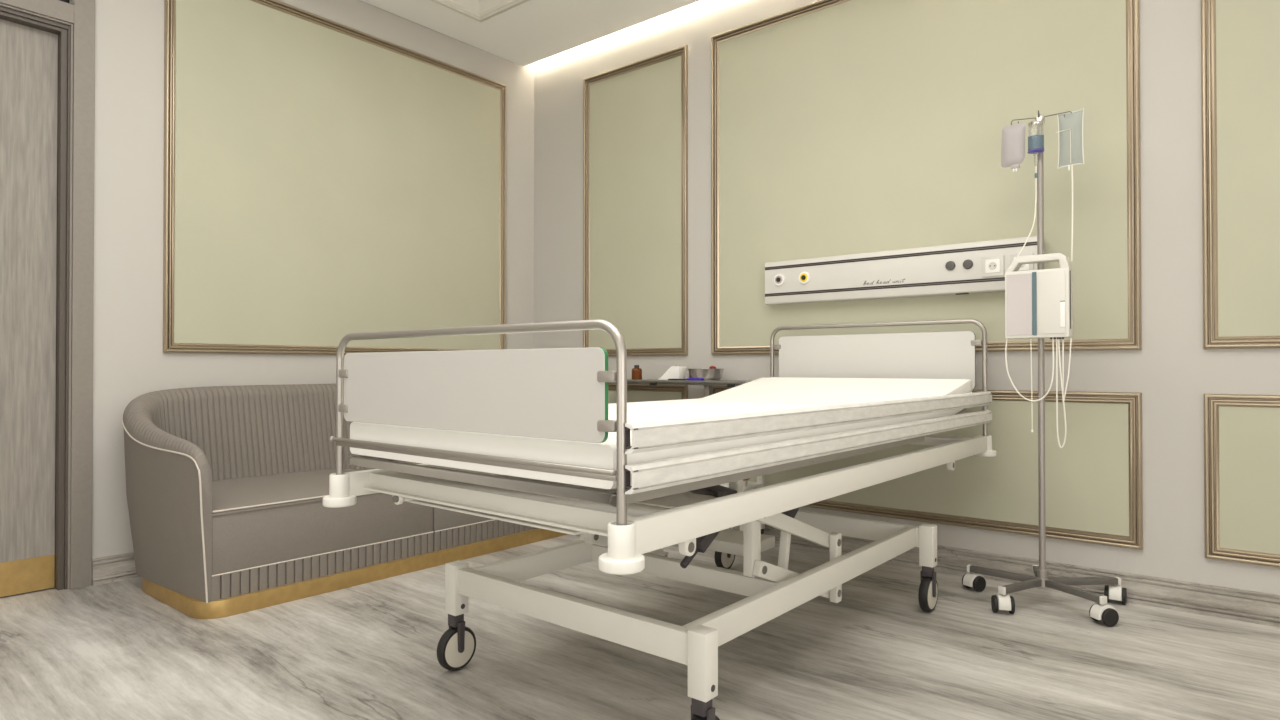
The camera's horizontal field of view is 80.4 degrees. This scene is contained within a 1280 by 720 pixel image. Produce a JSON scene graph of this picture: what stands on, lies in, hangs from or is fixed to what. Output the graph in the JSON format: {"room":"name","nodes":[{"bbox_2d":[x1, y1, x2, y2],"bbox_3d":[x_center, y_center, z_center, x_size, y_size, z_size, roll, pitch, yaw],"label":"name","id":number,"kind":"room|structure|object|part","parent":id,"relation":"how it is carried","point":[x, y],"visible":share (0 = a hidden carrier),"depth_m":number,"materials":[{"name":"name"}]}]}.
{"room":"hospital room","nodes":[
{"label":"hospital room","id":0,"kind":"room"},
{"bbox_2d":[69,0,533,584],"bbox_3d":[-2.433,-0.671,3.092,0.200,3.200,5.200,0,-1,39],"label":"wall","id":1,"kind":"structure","parent":0,"point":[130,362],"depth_m":3.28,"materials":[{"name":"grey paint"}]},
{"bbox_2d":[0,19,57,596],"bbox_3d":[-2.666,-0.206,2.719,0.109,2.253,0.930,0,-1,39],"label":"door","id":2,"kind":"structure","parent":1,"relation":"in","point":[28,55],"depth_m":3.01,"materials":[{"name":"grey wood"}]},
{"bbox_3d":[-2.671,0.853,2.715,0.004,0.133,0.927,0,-1,39],"label":"kick plate","id":3,"kind":"part","parent":2,"relation":"part of","materials":[{"name":"gold metal"}]},
{"bbox_2d":[0,6,70,589],"bbox_3d":[-2.712,-0.219,2.752,0.197,2.292,1.013,0,-1,39],"label":"trim","id":4,"kind":"structure","parent":1,"relation":"attached to","point":[63,31],"depth_m":3.07,"materials":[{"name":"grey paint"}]},
{"bbox_2d":[0,0,94,588],"bbox_3d":[-2.658,-0.509,2.707,0.084,2.872,1.162,0,-1,39],"label":"trim","id":5,"kind":"structure","parent":1,"relation":"attached to","point":[80,16],"depth_m":3.09,"materials":[{"name":"beige paint"}]},
{"bbox_2d":[92,552,140,585],"bbox_3d":[-1.476,0.883,4.069,0.019,0.108,2.456,0,-1,39],"label":"baseboard","id":6,"kind":"structure","parent":1,"relation":"attached to","point":[108,569],"depth_m":3.17,"materials":[{"name":"wood"}]},
{"bbox_2d":[163,0,505,354],"bbox_3d":[-1.476,-0.895,4.086,0.022,1.737,1.947,0,-1,39],"label":"wall panel","id":7,"kind":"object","parent":1,"relation":"attached to","point":[326,180],"depth_m":3.89,"materials":[{"name":"beige paint"}]},
{"bbox_2d":[361,0,699,66],"bbox_3d":[-0.155,-2.084,1.231,5.700,0.251,5.200,0,-1,39],"label":"ceiling","id":8,"kind":"structure","parent":0,"point":[532,31],"depth_m":4.33,"materials":[{"name":"white paint"}]},
{"bbox_2d":[431,0,529,21],"bbox_3d":[-0.413,-1.974,1.400,4.451,0.086,3.871,0,-1,39],"label":"trim","id":9,"kind":"structure","parent":8,"relation":"attached to","point":[481,11],"depth_m":4.15,"materials":[{"name":"white paint"}]},
{"bbox_2d":[0,534,1279,719],"bbox_3d":[-0.174,0.963,1.415,6.000,0.100,5.500,0,-1,39],"label":"floor","id":10,"kind":"structure","parent":0,"point":[113,650],"depth_m":2.32,"materials":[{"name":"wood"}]},
{"bbox_2d":[122,384,566,618],"bbox_3d":[-1.255,0.525,3.660,0.827,0.815,2.021,0,-1,39],"label":"sofa","id":11,"kind":"object","parent":10,"relation":"on","point":[226,486],"visible":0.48,"depth_m":3.06,"materials":[{"name":"beige fabric"}]},
{"bbox_3d":[-1.259,0.494,3.664,0.810,0.753,2.014,0,-1,39],"label":"backrest","id":12,"kind":"part","parent":11,"relation":"part of","materials":[{"name":"beige fabric"}]},
{"bbox_2d":[212,469,361,515],"bbox_3d":[-1.500,0.544,3.289,0.696,0.040,0.942,0,-1,39],"label":"seat cushion","id":13,"kind":"object","parent":11,"relation":"on","point":[268,491],"depth_m":3.06,"materials":[{"name":"beige fabric"}]},
{"bbox_3d":[-1.324,0.665,3.143,0.232,0.222,0.940,0,-1,39],"label":"panel","id":14,"kind":"part","parent":11,"relation":"part of","materials":[{"name":"beige fabric"}]},
{"bbox_2d":[365,461,422,469],"bbox_3d":[-0.920,0.550,3.996,0.696,0.040,0.882,0,-1,39],"label":"seat cushion","id":15,"kind":"object","parent":11,"relation":"on","point":[366,468],"depth_m":3.88,"materials":[{"name":"beige fabric"}]},
{"bbox_3d":[-0.743,0.671,3.850,0.232,0.222,0.880,0,-1,39],"label":"panel","id":16,"kind":"part","parent":11,"relation":"part of","materials":[{"name":"beige fabric"}]},
{"bbox_2d":[323,319,995,719],"bbox_3d":[0.311,0.373,2.560,1.078,1.099,2.351,0,-1,40],"label":"hospital bed","id":17,"kind":"object","parent":10,"relation":"on","point":[548,393],"visible":0.91,"depth_m":1.86,"materials":[{"name":"white metal"}]},
{"bbox_2d":[323,473,356,507],"bbox_3d":[-0.796,0.343,2.008,0.084,0.082,0.084,0,-1,39],"label":"socket","id":18,"kind":"object","parent":17,"relation":"attached to","point":[342,486],"depth_m":1.99,"materials":[{"name":"white plastic"}]},
{"bbox_3d":[-0.069,0.340,2.878,0.032,0.062,2.237,0,-1,40],"label":"rail","id":19,"kind":"part","parent":17,"relation":"part of","materials":[{"name":"white metal"}]},
{"bbox_3d":[-0.545,0.679,2.255,0.050,0.147,0.048,0,-1,40],"label":"leg post","id":20,"kind":"part","parent":17,"relation":"part of","materials":[{"name":"white metal"}]},
{"bbox_3d":[0.058,0.356,2.767,0.020,0.032,2.100,0,-1,40],"label":"rail","id":21,"kind":"part","parent":17,"relation":"part of","materials":[{"name":"white metal"}]},
{"bbox_3d":[-0.432,0.210,1.688,1.008,0.023,0.018,0,-1,40],"label":"rail","id":22,"kind":"part","parent":17,"relation":"part of","materials":[{"name":"silver metal"}]},
{"bbox_3d":[-0.041,0.656,2.771,0.030,0.071,1.430,0,-1,40],"label":"rail","id":23,"kind":"part","parent":17,"relation":"part of","materials":[{"name":"white metal"}]},
{"bbox_3d":[-0.263,0.368,1.918,0.615,0.006,0.345,0,-1,40],"label":"plate","id":24,"kind":"part","parent":17,"relation":"part of","materials":[{"name":"white metal"}]},
{"bbox_3d":[-0.156,0.485,2.502,0.030,0.238,0.044,0,-1,40],"label":"lift post","id":25,"kind":"part","parent":17,"relation":"part of","materials":[{"name":"white metal"}]},
{"bbox_2d":[599,521,644,574],"bbox_3d":[-0.033,0.337,1.372,0.084,0.082,0.084,0,-1,39],"label":"socket","id":26,"kind":"object","parent":17,"relation":"attached to","point":[626,539],"depth_m":1.35,"materials":[{"name":"white plastic"}]},
{"bbox_3d":[-0.047,0.659,2.674,0.023,0.204,0.457,0,-1,40],"label":"lift arm","id":27,"kind":"part","parent":17,"relation":"part of","materials":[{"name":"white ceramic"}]},
{"bbox_3d":[-0.078,0.370,2.140,0.615,0.006,0.197,0,-1,40],"label":"plate","id":28,"kind":"part","parent":17,"relation":"part of","materials":[{"name":"white metal"}]},
{"bbox_3d":[0.110,0.269,2.321,0.954,0.022,1.620,0,-1,40],"label":"deck frame","id":29,"kind":"part","parent":17,"relation":"part of","materials":[{"name":"grey metal"}]},
{"bbox_2d":[350,377,971,488],"bbox_3d":[0.292,0.166,2.542,0.966,0.184,2.188,0,-1,40],"label":"mattress","id":30,"kind":"object","parent":17,"relation":"on","point":[771,393],"visible":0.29,"depth_m":1.95,"materials":[{"name":"white fabric"}]},
{"bbox_3d":[0.140,0.673,1.683,0.050,0.147,0.048,0,-1,40],"label":"leg post","id":31,"kind":"part","parent":17,"relation":"part of","materials":[{"name":"white metal"}]},
{"bbox_3d":[0.198,0.366,2.119,0.060,0.030,0.214,0,-1,-20],"label":"motor","id":32,"kind":"part","parent":17,"relation":"part of","materials":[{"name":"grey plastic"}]},
{"bbox_3d":[0.312,0.481,2.111,0.030,0.238,0.044,0,-1,40],"label":"lift post","id":33,"kind":"part","parent":17,"relation":"part of","materials":[{"name":"white metal"}]},
{"bbox_3d":[0.464,0.655,2.248,0.023,0.204,0.457,0,-1,40],"label":"lift arm","id":34,"kind":"part","parent":17,"relation":"part of","materials":[{"name":"white metal"}]},
{"bbox_3d":[0.464,0.499,2.249,0.023,0.199,0.456,0,-1,40],"label":"lift arm","id":35,"kind":"part","parent":17,"relation":"part of","materials":[{"name":"white metal"}]},
{"bbox_3d":[0.558,0.651,2.272,0.030,0.071,1.430,0,-1,40],"label":"rail","id":36,"kind":"part","parent":17,"relation":"part of","materials":[{"name":"white metal"}]},
{"bbox_3d":[0.691,0.334,2.244,0.032,0.062,2.237,0,-1,40],"label":"rail","id":37,"kind":"part","parent":17,"relation":"part of","materials":[{"name":"white metal"}]},
{"bbox_3d":[0.700,0.222,2.212,0.022,0.052,2.242,0,-1,40],"label":"guard rail","id":38,"kind":"part","parent":17,"relation":"part of","materials":[{"name":"metal"}]},
{"bbox_3d":[0.700,0.149,2.213,0.022,0.055,2.242,0,-1,40],"label":"guard rail","id":39,"kind":"part","parent":17,"relation":"part of","materials":[{"name":"metal"}]},
{"bbox_3d":[1.062,0.683,2.789,0.050,0.147,0.048,0,-1,40],"label":"leg post","id":40,"kind":"part","parent":17,"relation":"part of","materials":[{"name":"white metal"}]},
{"bbox_2d":[975,435,995,456],"bbox_3d":[1.419,0.352,3.113,0.084,0.082,0.084,0,-1,39],"label":"bumper cover","id":41,"kind":"object","parent":17,"relation":"attached to","point":[988,452],"depth_m":3.08,"materials":[{"name":"white plastic"}]},
{"bbox_2d":[608,379,764,533],"bbox_3d":[0.200,0.521,4.095,1.020,0.829,0.218,0,-1,39],"label":"trolley","id":42,"kind":"object","parent":10,"relation":"on","point":[708,384],"visible":0.14,"depth_m":3.88,"materials":[{"name":"silver metal"}]},
{"bbox_2d":[632,365,641,379],"bbox_3d":[-0.018,0.068,4.220,0.058,0.080,0.058,0,-1,39],"label":"medicine bottle","id":43,"kind":"object","parent":42,"relation":"on","point":[636,371],"visible":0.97,"depth_m":4.20,"materials":[{"name":"orange glass"}]},
{"bbox_2d":[658,365,685,379],"bbox_3d":[0.173,0.067,4.102,0.145,0.080,0.070,0,-1,39],"label":"dispenser","id":44,"kind":"object","parent":42,"relation":"on","point":[674,372],"visible":0.89,"depth_m":4.06,"materials":[{"name":"white plastic"}]},
{"bbox_3d":[0.200,0.127,4.098,0.960,0.012,0.090,0,-1,39],"label":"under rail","id":45,"kind":"part","parent":42,"relation":"part of","materials":[{"name":"silver metal"}]},
{"bbox_2d":[686,378,703,379],"bbox_3d":[0.284,0.098,3.919,0.102,0.014,0.030,0,-1,39],"label":"case","id":46,"kind":"object","parent":42,"relation":"on","point":[686,378],"visible":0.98,"depth_m":3.91,"materials":[{"name":"blue plastic"}]},
{"bbox_2d":[686,369,723,379],"bbox_3d":[0.342,0.075,3.976,0.202,0.061,0.202,0,-1,39],"label":"basin","id":47,"kind":"object","parent":42,"relation":"on","point":[706,374],"visible":0.84,"depth_m":3.90,"materials":[{"name":"grey metal"}]},
{"bbox_2d":[720,481,764,489],"bbox_3d":[0.200,0.634,4.094,0.980,0.014,0.190,0,-1,39],"label":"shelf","id":48,"kind":"object","parent":42,"relation":"attached to","point":[750,484],"depth_m":3.80,"materials":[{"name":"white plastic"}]},
{"bbox_3d":[0.510,0.492,3.733,0.030,0.731,0.030,0,-1,39],"label":"leg","id":49,"kind":"part","parent":42,"relation":"part of","materials":[{"name":"white plastic"}]},
{"bbox_3d":[0.616,0.493,3.861,0.030,0.731,0.030,0,-1,39],"label":"leg","id":50,"kind":"part","parent":42,"relation":"part of","materials":[{"name":"white plastic"}]},
{"bbox_2d":[962,110,1126,626],"bbox_3d":[1.531,-0.004,2.869,0.578,1.858,0.413,0,-1,22],"label":"stand","id":51,"kind":"object","parent":10,"relation":"on","point":[1099,611],"visible":0.98,"depth_m":2.86,"materials":[{"name":"silver metal"}]},
{"bbox_2d":[962,572,985,591],"bbox_3d":[1.345,0.891,3.050,0.088,0.070,0.087,0,-1,39],"label":"caster","id":52,"kind":"object","parent":51,"relation":"attached to","point":[975,580],"depth_m":3.02,"materials":[{"name":"white plastic"}]},
{"bbox_3d":[1.420,0.839,2.965,0.261,0.024,0.022,-1,-1,43],"label":"leg","id":53,"kind":"part","parent":51,"relation":"part of","materials":[{"name":"grey metal"}]},
{"bbox_2d":[991,593,1014,613],"bbox_3d":[1.327,0.889,2.767,0.087,0.070,0.087,0,-1,39],"label":"caster","id":54,"kind":"object","parent":51,"relation":"attached to","point":[1001,601],"depth_m":2.74,"materials":[{"name":"white plastic"}]},
{"bbox_2d":[1001,123,1025,171],"bbox_3d":[1.438,-0.816,2.918,0.032,0.182,0.091,0,-1,-43],"label":"bag","id":55,"kind":"object","parent":51,"relation":"hanging from","point":[1013,136],"visible":1,"depth_m":2.90,"materials":[{"name":"grey plastic"}]},
{"bbox_3d":[1.413,0.838,2.806,0.230,0.024,0.022,0,-1,-29],"label":"leg","id":56,"kind":"part","parent":51,"relation":"part of","materials":[{"name":"grey metal"}]},
{"bbox_2d":[1009,120,1044,268],"bbox_3d":[1.459,-0.627,2.844,0.132,0.569,0.057,0,-1,-13],"label":"bottle","id":57,"kind":"object","parent":51,"relation":"hanging from","point":[1035,142],"visible":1,"depth_m":2.84,"materials":[{"name":"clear plastic"}]},
{"bbox_3d":[1.563,0.839,2.966,0.022,0.024,0.188,0,-1,21],"label":"leg","id":58,"kind":"part","parent":51,"relation":"part of","materials":[{"name":"grey metal"}]},
{"bbox_2d":[1005,253,1072,447],"bbox_3d":[1.489,-0.033,2.822,0.223,0.709,0.103,0,-1,39],"label":"pump","id":59,"kind":"object","parent":51,"relation":"attached to","point":[1038,303],"visible":1,"depth_m":2.77,"materials":[{"name":"white plastic"}]},
{"bbox_3d":[1.414,-0.207,2.823,0.087,0.226,0.004,0,-1,39],"label":"door panel","id":60,"kind":"part","parent":59,"relation":"part of","materials":[{"name":"grey plastic"}]},
{"bbox_3d":[1.482,-0.359,2.817,0.213,0.058,0.060,0,-1,39],"label":"handle","id":61,"kind":"part","parent":59,"relation":"part of","materials":[{"name":"white"}]},
{"bbox_2d":[1056,108,1083,260],"bbox_3d":[1.594,-0.645,2.810,0.048,0.564,0.091,0,-1,-44],"label":"bag","id":62,"kind":"object","parent":51,"relation":"hanging from","point":[1070,127],"visible":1,"depth_m":2.81,"materials":[{"name":"grey"}]},
{"bbox_3d":[1.572,0.837,2.746,0.022,0.024,0.238,0,-1,-21],"label":"leg","id":63,"kind":"part","parent":51,"relation":"part of","materials":[{"name":"grey metal"}]},
{"bbox_3d":[1.675,0.839,2.870,0.279,0.024,0.022,0,-1,-1],"label":"leg","id":64,"kind":"part","parent":51,"relation":"part of","materials":[{"name":"grey metal"}]},
{"bbox_2d":[1089,603,1118,626],"bbox_3d":[1.622,0.887,2.648,0.090,0.070,0.089,0,-1,39],"label":"caster","id":65,"kind":"object","parent":51,"relation":"attached to","point":[1103,612],"depth_m":2.62,"materials":[{"name":"white plastic"}]},
{"bbox_2d":[1104,585,1126,604],"bbox_3d":[1.810,0.889,2.881,0.075,0.070,0.081,0,-1,39],"label":"caster","id":66,"kind":"object","parent":51,"relation":"attached to","point":[1114,592],"depth_m":2.85,"materials":[{"name":"white plastic"}]},
{"bbox_2d":[534,0,1279,594],"bbox_3d":[1.522,-0.671,3.336,6.200,3.200,0.200,0,-1,39],"label":"wall","id":67,"kind":"structure","parent":0,"point":[1172,371],"depth_m":2.92,"materials":[{"name":"grey paint"}]},
{"bbox_2d":[583,45,687,355],"bbox_3d":[-0.044,-0.892,4.482,0.793,1.737,0.022,0,-1,39],"label":"trim","id":68,"kind":"structure","parent":67,"relation":"attached to","point":[635,115],"depth_m":4.47,"materials":[{"name":"beige"}]},
{"bbox_2d":[608,384,687,403],"bbox_3d":[-0.043,0.437,4.471,0.793,0.596,0.022,0,-1,39],"label":"trim","id":69,"kind":"structure","parent":67,"relation":"attached to","point":[635,392],"depth_m":4.39,"materials":[{"name":"beige"}]},
{"bbox_3d":[-0.037,0.437,4.478,0.713,0.516,0.004,0,-1,39],"label":"panel","id":70,"kind":"part","parent":69,"relation":"part of","materials":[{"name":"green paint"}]},
{"bbox_2d":[765,236,1036,304],"bbox_3d":[1.138,-0.390,3.468,1.262,0.218,0.078,0,-1,39],"label":"bed head unit","id":71,"kind":"object","parent":67,"relation":"attached to","point":[982,266],"visible":0.93,"depth_m":3.41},
{"bbox_2d":[774,274,784,285],"bbox_3d":[0.697,-0.402,3.793,0.060,0.060,0.009,0,-1,39],"label":"outlet","id":72,"kind":"object","parent":71,"relation":"attached to","point":[779,279],"depth_m":3.78,"materials":[{"name":"grey"}]},
{"bbox_2d":[799,272,809,283],"bbox_3d":[0.804,-0.403,3.706,0.060,0.060,0.009,0,-1,39],"label":"outlet","id":73,"kind":"object","parent":71,"relation":"attached to","point":[804,277],"depth_m":3.70,"materials":[{"name":"yellow"}]},
{"bbox_3d":[1.337,-0.407,3.264,0.041,0.041,0.013,0,-1,39],"label":"knob","id":74,"kind":"part","parent":71,"relation":"part of","materials":[{"name":"grey"}]},
{"bbox_3d":[1.393,-0.407,3.219,0.041,0.041,0.013,0,-1,39],"label":"knob","id":75,"kind":"part","parent":71,"relation":"part of","materials":[{"name":"grey"}]},
{"bbox_2d":[982,255,1003,276],"bbox_3d":[1.472,-0.392,3.158,0.086,0.086,0.007,0,-1,39],"label":"power socket","id":76,"kind":"object","parent":71,"relation":"attached to","point":[992,265],"depth_m":3.15,"materials":[{"name":"grey paint"}]},
{"bbox_2d":[1010,252,1032,270],"bbox_3d":[1.557,-0.393,3.088,0.086,0.086,0.007,0,-1,39],"label":"power socket","id":77,"kind":"object","parent":71,"relation":"attached to","point":[1024,267],"depth_m":3.08,"materials":[{"name":"grey paint"}]},
{"bbox_2d":[711,0,1141,354],"bbox_3d":[1.147,-0.901,3.503,1.958,1.737,0.022,0,-1,39],"label":"wall panel","id":78,"kind":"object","parent":67,"relation":"attached to","point":[839,127],"depth_m":3.42,"materials":[{"name":"beige paint"}]},
{"bbox_2d":[713,385,1142,549],"bbox_3d":[1.147,0.428,3.492,1.958,0.596,0.022,0,-1,39],"label":"wall panel","id":79,"kind":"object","parent":67,"relation":"attached to","point":[1094,483],"depth_m":3.11,"materials":[{"name":"beige paint"}]},
{"bbox_2d":[733,524,1279,627],"bbox_3d":[1.491,0.874,3.206,5.700,0.108,0.019,0,-1,39],"label":"baseboard","id":80,"kind":"structure","parent":67,"relation":"attached to","point":[1255,607],"depth_m":2.88,"materials":[{"name":"wood"}]},
{"bbox_2d":[1201,0,1279,348],"bbox_3d":[2.773,-0.914,2.166,1.877,1.737,0.022,0,-1,39],"label":"trim","id":81,"kind":"structure","parent":67,"relation":"attached to","point":[1240,39],"depth_m":2.69,"materials":[{"name":"beige paint"}]},
{"bbox_2d":[1204,394,1279,567],"bbox_3d":[2.774,0.415,2.154,1.877,0.596,0.022,0,-1,39],"label":"trim","id":82,"kind":"structure","parent":67,"relation":"attached to","point":[1242,431],"depth_m":2.69,"materials":[{"name":"beige"}]},
{"bbox_3d":[2.780,0.415,2.161,1.797,0.516,0.004,0,-1,39],"label":"panel","id":83,"kind":"part","parent":82,"relation":"part of","materials":[{"name":"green paint"}]}
]}

